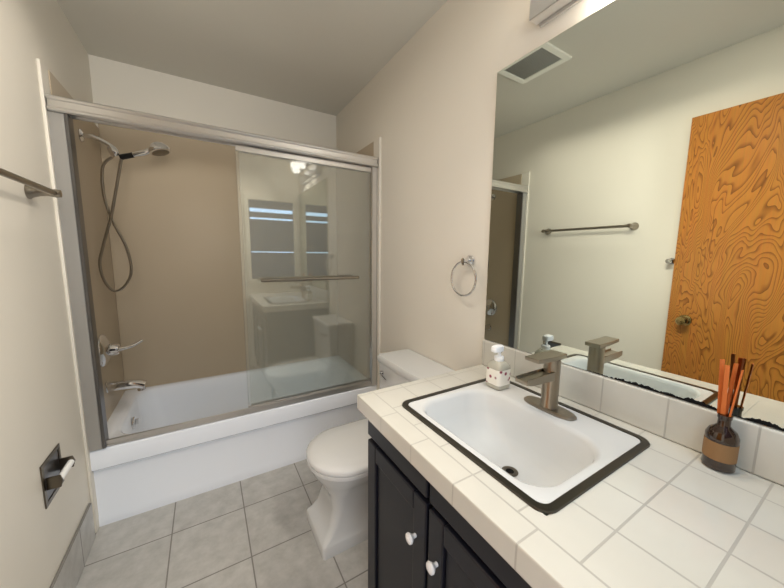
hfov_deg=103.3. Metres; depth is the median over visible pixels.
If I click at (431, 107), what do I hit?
wall
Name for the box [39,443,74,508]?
paper holder
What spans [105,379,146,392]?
tub spout
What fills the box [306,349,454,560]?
toilet
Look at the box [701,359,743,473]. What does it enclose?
reed diffuser
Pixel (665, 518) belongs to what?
vanity
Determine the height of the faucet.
0.174 m
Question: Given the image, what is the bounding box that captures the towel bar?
[0,168,61,198]
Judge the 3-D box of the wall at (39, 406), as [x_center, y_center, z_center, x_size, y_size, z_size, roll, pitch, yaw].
[-0.823,0.043,0.275,0.100,2.450,4.102,-4,8,-31]
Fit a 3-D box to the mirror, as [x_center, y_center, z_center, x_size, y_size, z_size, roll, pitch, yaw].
[0.653,-0.271,0.827,0.006,1.042,0.991,-4,8,-31]
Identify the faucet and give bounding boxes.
[515,350,576,420]
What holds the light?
attached to the wall at (431, 107)
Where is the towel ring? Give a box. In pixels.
[451,255,476,296]
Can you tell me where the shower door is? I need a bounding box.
[45,94,377,448]
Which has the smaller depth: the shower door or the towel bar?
the towel bar
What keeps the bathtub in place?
on the floor
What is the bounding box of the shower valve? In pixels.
[98,334,142,366]
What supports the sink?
in the vanity
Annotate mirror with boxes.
[484,0,783,430]
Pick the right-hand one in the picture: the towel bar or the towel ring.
the towel ring
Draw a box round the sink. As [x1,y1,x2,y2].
[402,378,649,513]
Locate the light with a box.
[529,0,581,26]
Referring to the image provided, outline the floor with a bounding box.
[76,459,367,587]
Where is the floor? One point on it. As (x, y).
(255, 531)
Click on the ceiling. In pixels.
(316, 55)
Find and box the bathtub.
[90,355,376,526]
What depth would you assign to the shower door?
1.56 m
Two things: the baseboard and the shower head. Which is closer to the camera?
the baseboard
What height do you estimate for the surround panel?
2.120 m
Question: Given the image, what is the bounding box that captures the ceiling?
[57,0,446,115]
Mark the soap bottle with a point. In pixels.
(498, 369)
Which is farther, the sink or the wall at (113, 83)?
the wall at (113, 83)
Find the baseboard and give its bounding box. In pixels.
[50,503,95,587]
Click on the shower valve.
(106, 350)
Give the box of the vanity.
[357,339,783,587]
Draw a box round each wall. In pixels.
[0,0,92,587]
[88,54,336,148]
[336,0,783,515]
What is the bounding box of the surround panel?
[36,58,380,532]
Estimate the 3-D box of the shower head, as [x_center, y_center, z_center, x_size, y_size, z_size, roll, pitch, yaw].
[-1.391,-0.422,1.669,0.379,0.827,0.106,-3,8,-27]
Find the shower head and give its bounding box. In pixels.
[78,129,170,291]
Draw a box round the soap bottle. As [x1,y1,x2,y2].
[486,344,510,389]

